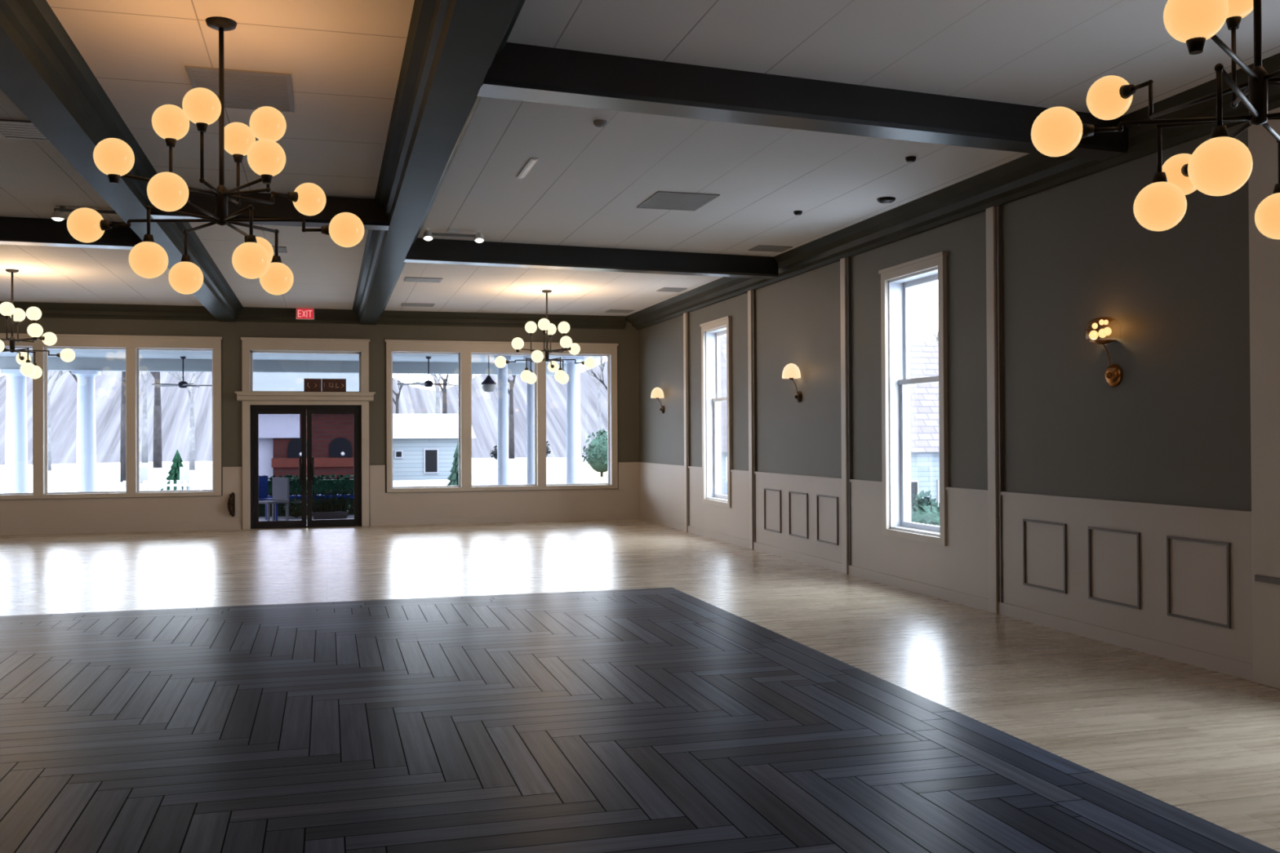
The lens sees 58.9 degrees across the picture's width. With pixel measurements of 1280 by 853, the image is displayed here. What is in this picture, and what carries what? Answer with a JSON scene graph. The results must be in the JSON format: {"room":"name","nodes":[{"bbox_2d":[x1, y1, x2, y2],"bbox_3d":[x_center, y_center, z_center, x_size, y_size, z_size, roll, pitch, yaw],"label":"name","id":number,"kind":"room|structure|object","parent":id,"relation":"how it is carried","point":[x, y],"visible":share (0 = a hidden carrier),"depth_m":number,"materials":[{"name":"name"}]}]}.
{"room":"ballroom","nodes":[
{"label":"ballroom","id":0,"kind":"room"},
{"bbox_2d":[0,316,639,525],"bbox_3d":[-6.132,-0.141,20.364,12.630,3.900,0.260,0,0,-15],"label":"wall","id":1,"kind":"structure","parent":0,"point":[231,333],"depth_m":20.57,"materials":[{"name":"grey paint"}]},
{"bbox_2d":[0,333,222,499],"bbox_3d":[-9.508,-0.171,19.385,4.480,2.780,0.310,0,0,-15],"label":"window","id":2,"kind":"structure","parent":1,"relation":"in","point":[132,344],"depth_m":19.46,"materials":[{"name":"paint"}]},
{"bbox_2d":[227,492,235,516],"bbox_3d":[-7.160,1.370,19.848,0.092,0.429,0.154,0,0,5],"label":"wall fitting","id":3,"kind":"object","parent":1,"relation":"attached to","point":[231,502],"visible":1,"depth_m":19.83,"materials":[{"name":"brown metal"}]},
{"bbox_2d":[0,348,599,375],"bbox_3d":[-7.397,-1.396,22.864,13.530,0.340,5.210,0,0,-15],"label":"ceiling","id":4,"kind":"structure","parent":1,"relation":"attached to","point":[101,360],"depth_m":24.55,"materials":[{"name":"paint"}]},
{"bbox_2d":[151,356,212,387],"bbox_3d":[-9.545,-1.137,23.829,1.218,0.660,1.280,0,0,-15],"label":"ceiling fan","id":5,"kind":"object","parent":4,"relation":"hanging from","point":[183,384],"visible":0.97,"depth_m":23.77,"materials":[{"name":"metal"}]},
{"bbox_2d":[396,356,457,386],"bbox_3d":[-4.532,-1.165,24.216,1.276,0.650,1.247,0,0,-15],"label":"ceiling fan","id":6,"kind":"object","parent":4,"relation":"hanging from","point":[428,383],"visible":1,"depth_m":24.13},
{"bbox_2d":[481,355,496,392],"bbox_3d":[-3.192,-1.110,23.925,0.320,0.780,0.320,0,0,-15],"label":"hanging lantern","id":7,"kind":"object","parent":4,"relation":"hanging from","point":[488,384],"visible":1,"depth_m":23.83,"materials":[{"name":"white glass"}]},
{"bbox_2d":[481,375,496,384],"bbox_3d":[-3.191,-0.985,23.924,0.320,0.190,0.320,0,0,-15],"label":"hood","id":8,"kind":"object","parent":7,"relation":"attached to","point":[488,380],"depth_m":23.85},
{"bbox_2d":[235,337,375,529],"bbox_3d":[-5.974,0.117,20.323,2.390,3.380,0.500,0,0,-15],"label":"door","id":9,"kind":"structure","parent":1,"relation":"in","point":[357,403],"depth_m":20.27,"materials":[{"name":"paint"}]},
{"bbox_2d":[303,378,321,391],"bbox_3d":[-5.831,-0.734,20.209,0.300,0.240,0.034,0,0,-15],"label":"sign","id":10,"kind":"object","parent":9,"relation":"on","point":[309,384],"visible":1,"depth_m":20.20,"materials":[{"name":"wood"}]},
{"bbox_2d":[321,378,346,391],"bbox_3d":[-5.480,-0.735,20.306,0.420,0.240,0.034,0,0,-15],"label":"sign","id":11,"kind":"object","parent":9,"relation":"on","point":[327,384],"visible":1,"depth_m":20.30,"materials":[{"name":"wood"}]},
{"bbox_2d":[296,307,314,319],"bbox_3d":[-5.937,-1.995,20.107,0.310,0.200,0.134,0,0,-15],"label":"exit sign","id":12,"kind":"object","parent":1,"relation":"hanging from","point":[304,313],"visible":1,"depth_m":20.05,"materials":[{"name":"red plastic"}]},
{"bbox_2d":[0,301,626,329],"bbox_3d":[-6.085,-1.973,20.174,12.030,0.240,0.165,0,0,-15],"label":"trim","id":13,"kind":"structure","parent":1,"relation":"attached to","point":[63,310],"depth_m":20.25,"materials":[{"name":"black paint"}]},
{"bbox_2d":[0,513,638,535],"bbox_3d":[-6.080,1.752,20.197,12.550,0.110,0.018,0,0,-15],"label":"baseboard","id":14,"kind":"structure","parent":1,"relation":"attached to","point":[20,531],"depth_m":20.53,"materials":[{"name":"beige paint"}]},
{"bbox_2d":[0,462,639,528],"bbox_3d":[-6.086,1.257,20.213,12.630,1.100,0.032,0,0,-15],"label":"wainscoting","id":15,"kind":"structure","parent":1,"relation":"attached to","point":[176,510],"depth_m":20.57,"materials":[{"name":"beige paint"}]},
{"bbox_2d":[385,339,618,493],"bbox_3d":[-2.554,-0.193,21.307,4.370,2.780,0.310,0,0,-15],"label":"window","id":16,"kind":"structure","parent":1,"relation":"in","point":[464,349],"depth_m":21.15,"materials":[{"name":"paint"}]},
{"bbox_2d":[0,519,1279,852],"bbox_3d":[-2.474,1.744,7.149,13.230,0.128,27.730,0,0,-15],"label":"floor","id":17,"kind":"structure","parent":0,"point":[657,720],"depth_m":6.68,"materials":[{"name":"brown wood"}]},
{"bbox_2d":[0,0,1279,315],"bbox_3d":[-2.495,-2.287,7.180,13.230,0.150,27.730,0,0,-15],"label":"ceiling","id":18,"kind":"structure","parent":0,"point":[587,183],"depth_m":8.52,"materials":[{"name":"paint"}]},
{"bbox_2d":[0,119,48,140],"bbox_3d":[-4.562,-2.186,8.356,0.370,0.012,0.500,0,0,-15],"label":"ceiling vent","id":19,"kind":"object","parent":18,"relation":"in","point":[15,129],"visible":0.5,"depth_m":8.36,"materials":[{"name":"metal"}]},
{"bbox_2d":[0,269,75,378],"bbox_3d":[-8.488,-1.388,15.287,1.262,1.460,1.340,-1,-1,31],"label":"chandelier","id":20,"kind":"object","parent":18,"relation":"hanging from","point":[34,330],"visible":1,"depth_m":15.31,"materials":[{"name":"glass"}]},
{"bbox_2d":[0,216,142,249],"bbox_3d":[-7.503,-2.028,11.485,4.724,0.250,0.300,0,0,-18],"label":"ceiling beam","id":21,"kind":"structure","parent":18,"relation":"attached to","point":[13,230],"depth_m":11.79,"materials":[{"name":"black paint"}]},
{"bbox_2d":[51,205,117,221],"bbox_3d":[-5.443,-2.093,11.225,0.700,0.145,0.118,0,0,-15],"label":"light","id":22,"kind":"object","parent":18,"relation":"attached to","point":[57,215],"visible":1,"depth_m":11.14,"materials":[{"name":"white plastic"}]},
{"bbox_2d":[0,0,243,321],"bbox_3d":[-3.644,-2.083,6.856,0.560,0.250,27.120,0,0,-15],"label":"ceiling beam","id":23,"kind":"structure","parent":18,"relation":"attached to","point":[43,73],"depth_m":7.36,"materials":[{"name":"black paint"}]},
{"bbox_2d":[66,16,364,295],"bbox_3d":[-2.308,-1.490,6.179,1.343,1.460,1.265,0,-1,-44],"label":"chandelier","id":24,"kind":"object","parent":18,"relation":"hanging from","point":[168,192],"visible":1,"depth_m":6.07,"materials":[{"name":"glass"}]},
{"bbox_2d":[99,219,111,230],"bbox_3d":[-2.932,-1.104,6.215,0.062,0.068,0.067,0,0,0],"label":"socket","id":25,"kind":"object","parent":24,"relation":"attached to","point":[104,224],"depth_m":6.20,"materials":[{"name":"black metal"}]},
{"bbox_2d":[107,173,120,183],"bbox_3d":[-2.641,-1.251,5.695,0.068,0.057,0.068,0,0,-15],"label":"socket","id":26,"kind":"object","parent":24,"relation":"attached to","point":[113,178],"depth_m":5.68,"materials":[{"name":"black metal"}]},
{"bbox_2d":[164,137,176,147],"bbox_3d":[-2.523,-1.534,6.099,0.068,0.057,0.068,0,0,-15],"label":"socket","id":27,"kind":"object","parent":24,"relation":"attached to","point":[171,142],"depth_m":6.08,"materials":[{"name":"black metal"}]},
{"bbox_2d":[195,122,208,132],"bbox_3d":[-2.267,-1.555,5.868,0.068,0.057,0.068,0,0,-15],"label":"socket","id":28,"kind":"object","parent":24,"relation":"attached to","point":[202,126],"depth_m":5.85,"materials":[{"name":"black metal"}]},
{"bbox_2d":[232,153,243,163],"bbox_3d":[-2.284,-1.531,6.444,0.068,0.057,0.068,0,0,-15],"label":"socket","id":29,"kind":"object","parent":24,"relation":"attached to","point":[237,157],"depth_m":6.42,"materials":[{"name":"black metal"}]},
{"bbox_2d":[260,173,272,184],"bbox_3d":[-1.913,-1.275,5.811,0.068,0.057,0.068,0,0,-15],"label":"socket","id":30,"kind":"object","parent":24,"relation":"attached to","point":[266,179],"depth_m":5.79,"materials":[{"name":"black metal"}]},
{"bbox_2d":[286,191,297,202],"bbox_3d":[-1.999,-1.326,6.540,0.067,0.068,0.062,-1,-1,42],"label":"socket","id":31,"kind":"object","parent":24,"relation":"attached to","point":[292,196],"depth_m":6.52,"materials":[{"name":"black metal"}]},
{"bbox_2d":[320,224,329,235],"bbox_3d":[-1.712,-1.077,6.214,0.062,0.068,0.067,0,0,0],"label":"socket","id":32,"kind":"object","parent":24,"relation":"attached to","point":[325,229],"depth_m":6.19,"materials":[{"name":"black metal"}]},
{"bbox_2d":[185,65,294,112],"bbox_3d":[-2.601,-2.203,7.435,0.620,0.012,0.840,0,0,-15],"label":"ceiling vent","id":33,"kind":"object","parent":18,"relation":"in","point":[243,89],"visible":0.8,"depth_m":7.35,"materials":[{"name":"metal"}]},
{"bbox_2d":[150,190,389,230],"bbox_3d":[-3.473,-2.054,10.767,2.140,0.250,0.330,0,0,-17],"label":"ceiling beam","id":34,"kind":"structure","parent":18,"relation":"attached to","point":[371,215],"depth_m":10.66,"materials":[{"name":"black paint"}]},
{"bbox_2d":[400,302,435,306],"bbox_3d":[-3.842,-2.103,19.604,0.550,0.012,0.400,0,0,-15],"label":"ceiling vent","id":35,"kind":"object","parent":18,"relation":"in","point":[420,304],"visible":1,"depth_m":19.57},
{"bbox_2d":[404,276,442,282],"bbox_3d":[-3.149,-2.131,16.476,0.520,0.012,0.400,0,0,-15],"label":"ceiling vent","id":36,"kind":"object","parent":18,"relation":"in","point":[407,278],"visible":1,"depth_m":16.43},
{"bbox_2d":[352,0,525,324],"bbox_3d":[-1.321,-2.091,7.498,0.560,0.250,27.120,0,0,-15],"label":"ceiling beam","id":37,"kind":"structure","parent":18,"relation":"attached to","point":[451,46],"depth_m":7.40,"materials":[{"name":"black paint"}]},
{"bbox_2d":[422,228,484,243],"bbox_3d":[-2.056,-2.108,12.521,0.670,0.139,0.114,0,0,-15],"label":"emergency light","id":38,"kind":"object","parent":18,"relation":"attached to","point":[428,235],"visible":1,"depth_m":12.49,"materials":[{"name":"white plastic"}]},
{"bbox_2d":[516,157,537,178],"bbox_3d":[-0.960,-2.193,9.642,0.060,0.016,0.720,0,0,-15],"label":"ceiling slot","id":39,"kind":"object","parent":18,"relation":"attached to","point":[531,162],"visible":1,"depth_m":9.60,"materials":[{"name":"white plastic"}]},
{"bbox_2d":[494,289,595,384],"bbox_3d":[-1.479,-1.406,17.772,1.341,1.460,1.263,0,-1,-37],"label":"chandelier","id":40,"kind":"object","parent":18,"relation":"hanging from","point":[561,376],"visible":1,"depth_m":17.64,"materials":[{"name":"glass"}]},
{"bbox_2d":[404,237,778,279],"bbox_3d":[-0.501,-2.046,13.912,4.733,0.250,0.300,0,0,-20],"label":"ceiling beam","id":41,"kind":"structure","parent":18,"relation":"attached to","point":[448,251],"depth_m":13.73,"materials":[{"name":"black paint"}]},
{"bbox_2d":[656,287,687,292],"bbox_3d":[0.495,-2.140,17.742,0.380,0.012,0.400,0,0,-15],"label":"ceiling vent","id":42,"kind":"object","parent":18,"relation":"in","point":[664,289],"visible":1,"depth_m":17.68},
{"bbox_2d":[636,191,719,210],"bbox_3d":[0.362,-2.191,11.035,0.610,0.012,0.760,0,0,-15],"label":"ceiling vent","id":43,"kind":"object","parent":18,"relation":"in","point":[665,200],"visible":1,"depth_m":11.01,"materials":[{"name":"metal"}]},
{"bbox_2d":[748,244,792,252],"bbox_3d":[1.596,-2.176,13.871,0.440,0.012,0.350,0,0,-15],"label":"ceiling vent","id":44,"kind":"object","parent":18,"relation":"in","point":[760,247],"visible":1,"depth_m":13.84,"materials":[{"name":"metal"}]},
{"bbox_2d":[474,41,1128,160],"bbox_3d":[1.262,-2.104,7.516,4.742,0.250,0.330,0,0,-21],"label":"ceiling beam","id":45,"kind":"structure","parent":18,"relation":"attached to","point":[520,72],"depth_m":7.20,"materials":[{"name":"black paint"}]},
{"bbox_2d":[876,196,895,203],"bbox_3d":[2.384,-2.188,10.982,0.180,0.040,0.180,0,0,-15],"label":"ceiling speaker","id":46,"kind":"object","parent":18,"relation":"attached to","point":[882,199],"visible":1,"depth_m":10.93,"materials":[{"name":"black metal"}]},
{"bbox_2d":[1031,0,1279,239],"bbox_3d":[2.279,-1.507,4.425,1.542,1.502,1.572,0,0,-15],"label":"chandelier","id":47,"kind":"object","parent":18,"relation":"hanging from","point":[1222,164],"visible":1,"depth_m":4.32,"materials":[{"name":"glass"}]},
{"bbox_2d":[1081,123,1094,137],"bbox_3d":[1.720,-1.144,4.384,0.062,0.068,0.067,0,0,9],"label":"socket","id":48,"kind":"object","parent":47,"relation":"attached to","point":[1087,130],"depth_m":4.36,"materials":[{"name":"black metal"}]},
{"bbox_2d":[1119,84,1136,98],"bbox_3d":[2.103,-1.450,4.902,0.067,0.068,0.067,0,0,-15],"label":"socket","id":49,"kind":"object","parent":47,"relation":"attached to","point":[1126,91],"depth_m":4.89,"materials":[{"name":"black metal"}]},
{"bbox_2d":[1151,172,1168,182],"bbox_3d":[2.017,-0.955,4.401,0.068,0.057,0.068,0,0,-15],"label":"socket","id":50,"kind":"object","parent":47,"relation":"attached to","point":[1158,177],"depth_m":4.38,"materials":[{"name":"black metal"}]},
{"bbox_2d":[1181,163,1188,176],"bbox_3d":[2.469,-1.156,5.098,0.067,0.068,0.062,0,0,9],"label":"socket","id":51,"kind":"object","parent":47,"relation":"attached to","point":[1184,166],"depth_m":5.10,"materials":[{"name":"black metal"}]},
{"bbox_2d":[1185,36,1205,54],"bbox_3d":[1.789,-1.232,3.649,0.068,0.057,0.068,0,0,-15],"label":"socket","id":52,"kind":"object","parent":47,"relation":"attached to","point":[1195,45],"depth_m":3.63,"materials":[{"name":"black metal"}]},
{"bbox_2d":[1209,124,1229,138],"bbox_3d":[1.892,-0.950,3.701,0.068,0.057,0.068,0,0,-15],"label":"socket","id":53,"kind":"object","parent":47,"relation":"attached to","point":[1219,131],"depth_m":3.68,"materials":[{"name":"black metal"}]},
{"bbox_2d":[1225,15,1241,30],"bbox_3d":[2.407,-1.643,4.599,0.068,0.057,0.068,0,0,-15],"label":"socket","id":54,"kind":"object","parent":47,"relation":"attached to","point":[1233,22],"depth_m":4.58,"materials":[{"name":"black metal"}]},
{"bbox_2d":[639,120,1251,522],"bbox_3d":[3.693,-0.280,9.007,0.260,3.900,27.390,0,0,-15],"label":"wall","id":55,"kind":"structure","parent":0,"point":[1175,429],"depth_m":9.46,"materials":[{"name":"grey paint"}]},
{"bbox_2d":[650,386,664,413],"bbox_3d":[0.311,-0.467,20.322,0.240,0.472,0.240,0,0,-15],"label":"wall sconce","id":56,"kind":"object","parent":55,"relation":"attached to","point":[657,393],"visible":1,"depth_m":20.25,"materials":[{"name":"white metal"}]},
{"bbox_2d":[683,312,690,532],"bbox_3d":[0.784,-0.069,18.945,0.055,3.660,0.170,0,0,-15],"label":"trim","id":57,"kind":"structure","parent":55,"relation":"attached to","point":[686,315],"depth_m":18.91,"materials":[{"name":"paint"}]},
{"bbox_2d":[699,315,732,507],"bbox_3d":[1.288,-0.212,17.560,0.300,2.860,1.320,0,0,-15],"label":"window","id":58,"kind":"structure","parent":55,"relation":"in","point":[712,331],"depth_m":18.06,"materials":[{"name":"paint"}]},
{"bbox_2d":[747,289,756,549],"bbox_3d":[1.588,-0.095,16.034,0.055,3.660,0.170,0,0,-15],"label":"trim","id":59,"kind":"structure","parent":55,"relation":"attached to","point":[751,294],"depth_m":15.99,"materials":[{"name":"paint"}]},
{"bbox_2d":[782,363,802,402],"bbox_3d":[1.931,-0.556,14.462,0.240,0.502,0.240,0,0,-15],"label":"wall sconce","id":60,"kind":"object","parent":55,"relation":"attached to","point":[791,371],"visible":1,"depth_m":14.40,"materials":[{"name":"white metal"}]},
{"bbox_2d":[840,257,852,574],"bbox_3d":[2.390,-0.122,13.133,0.055,3.660,0.170,0,0,-15],"label":"trim","id":61,"kind":"structure","parent":55,"relation":"attached to","point":[845,263],"depth_m":13.10,"materials":[{"name":"paint"}]},
{"bbox_2d":[878,251,948,546],"bbox_3d":[2.913,-0.266,11.681,0.300,2.860,1.320,0,0,-15],"label":"window","id":62,"kind":"structure","parent":55,"relation":"in","point":[896,281],"depth_m":12.17,"materials":[{"name":"paint"}]},
{"bbox_2d":[638,462,1253,663],"bbox_3d":[3.595,1.119,8.822,0.036,1.100,27.110,0,0,-15],"label":"wainscoting","id":63,"kind":"structure","parent":55,"relation":"attached to","point":[1175,575],"depth_m":9.44,"materials":[{"name":"beige paint"}]},
{"bbox_2d":[638,513,1253,681],"bbox_3d":[3.590,1.614,8.805,0.018,0.110,27.090,0,0,-15],"label":"baseboard","id":64,"kind":"structure","parent":55,"relation":"attached to","point":[1237,668],"depth_m":9.73,"materials":[{"name":"beige paint"}]},
{"bbox_2d":[626,53,1279,329],"bbox_3d":[3.448,-2.110,8.821,0.300,0.240,27.130,0,0,-15],"label":"trim","id":65,"kind":"structure","parent":55,"relation":"attached to","point":[1030,174],"depth_m":10.30,"materials":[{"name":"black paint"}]},
{"bbox_2d":[985,204,1004,613],"bbox_3d":[3.197,-0.148,10.212,0.055,3.660,0.170,0,0,-15],"label":"trim","id":66,"kind":"structure","parent":55,"relation":"attached to","point":[993,214],"depth_m":10.18,"materials":[{"name":"paint"}]},
{"bbox_2d":[1084,316,1121,386],"bbox_3d":[3.548,-0.572,8.684,0.260,0.540,0.260,0,0,-15],"label":"wall sconce","id":67,"kind":"object","parent":55,"relation":"attached to","point":[1113,374],"visible":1,"depth_m":8.66,"materials":[{"name":"gold metal"}]},
{"bbox_2d":[1248,106,1279,688],"bbox_3d":[4.030,-0.176,7.159,0.075,3.660,0.410,0,0,-15],"label":"trim","id":68,"kind":"structure","parent":55,"relation":"attached to","point":[1264,251],"depth_m":7.23,"materials":[{"name":"paint"}]},
{"label":"outside","id":69,"kind":"structure","parent":0,"visible":0},
{"bbox_2d":[0,360,607,465],"bbox_3d":[-9.797,-1.265,91.742,150.000,11.281,31.940,0,0,-15],"label":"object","id":70,"kind":"structure","parent":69,"point":[175,401],"depth_m":88.70,"materials":[{"name":"white"}]},
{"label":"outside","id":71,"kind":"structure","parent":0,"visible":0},
{"bbox_2d":[0,457,587,493],"bbox_3d":[-7.154,2.861,44.685,150.000,1.600,150.000,0,0,-15],"label":"ground","id":72,"kind":"structure","parent":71,"point":[62,477],"depth_m":51.22,"materials":[{"name":"snow"}]},
{"bbox_2d":[28,370,68,471],"bbox_3d":[-31.158,-0.740,59.321,2.449,6.277,1.298,0,0,-14],"label":"bare tree","id":73,"kind":"object","parent":72,"relation":"on","point":[60,371],"visible":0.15,"depth_m":58.95,"materials":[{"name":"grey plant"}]},
{"bbox_2d":[120,371,125,482],"bbox_3d":[-19.656,-1.745,42.887,1.665,7.915,3.454,0,0,-19],"label":"bare tree","id":74,"kind":"object","parent":72,"relation":"on","point":[122,447],"visible":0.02,"depth_m":43.17,"materials":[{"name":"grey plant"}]},
{"bbox_2d":[139,466,148,490],"bbox_3d":[-13.688,1.550,30.960,0.480,0.880,0.480,0,0,-27],"label":"garden chair","id":75,"kind":"object","parent":72,"relation":"on","point":[143,470],"visible":0.36,"depth_m":31.20,"materials":[{"name":"white paint"}]},
{"bbox_2d":[140,371,151,462],"bbox_3d":[-33.089,-1.915,75.711,3.144,8.900,2.295,-1,-1,38],"label":"bare tree","id":76,"kind":"object","parent":72,"relation":"on","point":[144,420],"visible":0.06,"depth_m":75.28,"materials":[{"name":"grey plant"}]},
{"bbox_2d":[102,480,207,491],"bbox_3d":[-12.477,1.680,29.208,2.500,0.580,0.060,0,0,-15],"label":"picket fence","id":77,"kind":"object","parent":72,"relation":"on","point":[178,485],"visible":0.35,"depth_m":29.23,"materials":[{"name":"wood"}]},
{"bbox_2d":[150,371,162,467],"bbox_3d":[-27.430,-2.154,63.121,3.982,9.124,1.919,0,-1,-32],"label":"bare tree","id":78,"kind":"object","parent":72,"relation":"on","point":[157,457],"visible":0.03,"depth_m":63.09,"materials":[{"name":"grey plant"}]},
{"bbox_2d":[160,449,194,490],"bbox_3d":[-13.475,1.337,33.090,0.809,1.335,0.796,-1,-1,34],"label":"evergreen tree","id":79,"kind":"object","parent":72,"relation":"on","point":[174,473],"visible":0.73,"depth_m":32.95,"materials":[{"name":"green plant"}]},
{"bbox_2d":[166,371,202,470],"bbox_3d":[-23.457,-0.815,58.391,2.470,6.332,1.309,0,-1,-33],"label":"bare tree","id":80,"kind":"object","parent":72,"relation":"on","point":[192,429],"visible":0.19,"depth_m":58.09,"materials":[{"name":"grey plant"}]},
{"bbox_2d":[179,466,203,490],"bbox_3d":[-12.258,1.543,31.044,0.480,0.880,0.480,0,0,6],"label":"garden chair","id":81,"kind":"object","parent":72,"relation":"on","point":[184,471],"visible":0.49,"depth_m":31.00,"materials":[{"name":"white paint"}]},
{"bbox_2d":[253,372,359,479],"bbox_3d":[-12.034,-0.236,41.757,4.550,4.600,4.900,0,0,-15],"label":"brick building","id":82,"kind":"structure","parent":72,"relation":"on","point":[279,434],"depth_m":39.93,"materials":[{"name":"brick"}]},
{"bbox_2d":[258,514,354,520],"bbox_3d":[-7.187,1.919,22.892,13.930,0.110,5.210,0,0,-15],"label":"floor","id":83,"kind":"structure","parent":72,"relation":"on","point":[350,516],"depth_m":23.10,"materials":[{"name":"concrete"}]},
{"bbox_2d":[0,368,28,493],"bbox_3d":[-13.098,0.356,23.820,0.576,3.090,0.576,0,0,-15],"label":"porch column","id":84,"kind":"structure","parent":83,"relation":"on","point":[16,433],"depth_m":23.65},
{"bbox_2d":[71,369,100,492],"bbox_3d":[-11.806,0.352,24.177,0.528,3.090,0.528,0,0,-15],"label":"porch column","id":85,"kind":"structure","parent":83,"relation":"on","point":[86,453],"depth_m":24.03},
{"bbox_2d":[258,475,277,520],"bbox_3d":[-7.448,1.420,22.311,0.480,0.880,0.480,0,-1,-44],"label":"garden chair","id":86,"kind":"object","parent":83,"relation":"on","point":[263,480],"visible":0.33,"depth_m":22.54,"materials":[{"name":"plastic"}]},
{"bbox_2d":[258,477,288,520],"bbox_3d":[-6.996,1.412,21.502,0.480,0.880,0.480,-1,-1,36],"label":"garden chair","id":87,"kind":"object","parent":83,"relation":"on","point":[280,485],"visible":0.82,"depth_m":21.59,"materials":[{"name":"white paint"}]},
{"bbox_2d":[258,489,317,516],"bbox_3d":[-7.522,1.595,23.857,1.410,0.554,0.483,0,0,-15],"label":"planter box","id":88,"kind":"object","parent":83,"relation":"on","point":[261,506],"visible":0.25,"depth_m":23.65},
{"bbox_2d":[277,497,302,517],"bbox_3d":[-7.014,1.670,23.148,0.731,0.449,0.684,0,0,-15],"label":"shrub","id":89,"kind":"object","parent":83,"relation":"on","point":[295,505],"visible":0.65,"depth_m":22.95,"materials":[{"name":"green plant"}]},
{"bbox_2d":[311,492,350,519],"bbox_3d":[-6.046,1.563,22.083,0.780,0.577,0.509,0,0,-15],"label":"planter box","id":90,"kind":"object","parent":83,"relation":"on","point":[322,510],"visible":0.98,"depth_m":21.95,"materials":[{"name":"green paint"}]},
{"bbox_2d":[317,488,354,515],"bbox_3d":[-6.205,1.591,24.199,1.282,0.555,0.485,0,0,-15],"label":"shrub","id":91,"kind":"object","parent":83,"relation":"on","point":[351,499],"visible":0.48,"depth_m":24.01,"materials":[{"name":"plant"}]},
{"bbox_2d":[494,355,511,484],"bbox_3d":[-2.938,0.177,24.295,0.336,3.350,0.336,0,0,-15],"label":"porch column","id":92,"kind":"structure","parent":83,"relation":"on","point":[502,380],"depth_m":24.20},
{"bbox_2d":[523,355,534,484],"bbox_3d":[-2.306,0.173,24.262,0.336,3.350,0.336,0,0,-15],"label":"porch column","id":93,"kind":"structure","parent":83,"relation":"on","point":[530,388],"depth_m":24.16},
{"bbox_2d":[562,355,584,484],"bbox_3d":[-1.424,0.169,24.298,0.432,3.350,0.432,0,0,-15],"label":"porch column","id":94,"kind":"structure","parent":83,"relation":"on","point":[573,439],"depth_m":24.17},
{"bbox_2d":[263,474,354,503],"bbox_3d":[-7.732,1.539,26.878,2.969,0.816,0.519,0,0,-15],"label":"clipped hedge","id":95,"kind":"object","parent":72,"relation":"on","point":[321,484],"visible":0.34,"depth_m":26.77,"materials":[{"name":"green plant"}]},
{"bbox_2d":[392,373,408,413],"bbox_3d":[-18.015,-1.082,81.981,3.104,7.172,1.969,0,0,-26],"label":"bare tree","id":96,"kind":"object","parent":72,"relation":"on","point":[397,395],"visible":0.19,"depth_m":81.92,"materials":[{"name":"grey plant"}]},
{"bbox_2d":[392,413,475,479],"bbox_3d":[-8.763,0.780,46.075,3.550,2.600,5.100,0,0,-15],"label":"cottage","id":97,"kind":"structure","parent":72,"relation":"on","point":[424,445],"depth_m":43.97,"materials":[{"name":"white"}]},
{"bbox_2d":[430,373,442,413],"bbox_3d":[-13.362,-1.683,72.715,3.193,8.182,1.691,0,0,-14],"label":"bare tree","id":98,"kind":"object","parent":72,"relation":"on","point":[436,380],"visible":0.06,"depth_m":72.19,"materials":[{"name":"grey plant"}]},
{"bbox_2d":[435,373,448,413],"bbox_3d":[-13.951,-1.757,78.142,3.645,8.420,2.312,0,0,-10],"label":"bare tree","id":99,"kind":"object","parent":72,"relation":"on","point":[443,389],"visible":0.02,"depth_m":77.90,"materials":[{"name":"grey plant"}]},
{"bbox_2d":[446,440,472,485],"bbox_3d":[-4.770,1.161,30.006,0.798,1.548,0.873,0,0,-15],"label":"evergreen tree","id":100,"kind":"object","parent":72,"relation":"on","point":[453,477],"visible":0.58,"depth_m":29.85,"materials":[{"name":"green plant"}]},
{"bbox_2d":[507,374,515,458],"bbox_3d":[-9.833,-1.811,82.775,2.349,8.556,3.703,0,0,20],"label":"bare tree","id":101,"kind":"object","parent":72,"relation":"on","point":[511,419],"visible":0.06,"depth_m":83.00,"materials":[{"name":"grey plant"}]},
{"bbox_2d":[555,462,608,484],"bbox_3d":[-1.277,2.016,49.430,12.042,0.001,36.000,0,0,-15],"label":"lawn","id":102,"kind":"structure","parent":72,"relation":"on","point":[588,475],"depth_m":46.39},
{"bbox_2d":[582,428,607,476],"bbox_3d":[-1.525,1.050,44.706,1.546,1.962,1.581,0,0,-15],"label":"shrub","id":103,"kind":"object","parent":102,"relation":"on","point":[597,451],"visible":0.72,"depth_m":44.30,"materials":[{"name":"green plant"}]},
{"bbox_2d":[582,356,607,432],"bbox_3d":[-2.933,-2.031,76.852,2.150,8.833,2.989,-1,-1,32],"label":"bare tree","id":104,"kind":"object","parent":72,"relation":"on","point":[598,411],"visible":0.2,"depth_m":76.90,"materials":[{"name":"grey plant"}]},
{"bbox_2d":[720,336,939,506],"bbox_3d":[8.189,0.243,39.819,11.600,6.600,8.200,0,0,-15],"label":"house","id":105,"kind":"structure","parent":72,"relation":"on","point":[924,354],"depth_m":37.40,"materials":[{"name":"white"}]},
{"bbox_2d":[910,318,938,340],"bbox_3d":[13.586,-0.969,53.412,2.282,9.376,3.173,0,0,24],"label":"bare tree","id":106,"kind":"object","parent":72,"relation":"on","point":[936,338],"visible":0.21,"depth_m":53.02,"materials":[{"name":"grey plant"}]},
{"bbox_2d":[911,489,939,526],"bbox_3d":[5.490,2.332,22.148,1.696,2.179,1.763,0,0,-15],"label":"shrub","id":107,"kind":"object","parent":72,"relation":"on","point":[924,511],"visible":0.21,"depth_m":21.88,"materials":[{"name":"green plant"}]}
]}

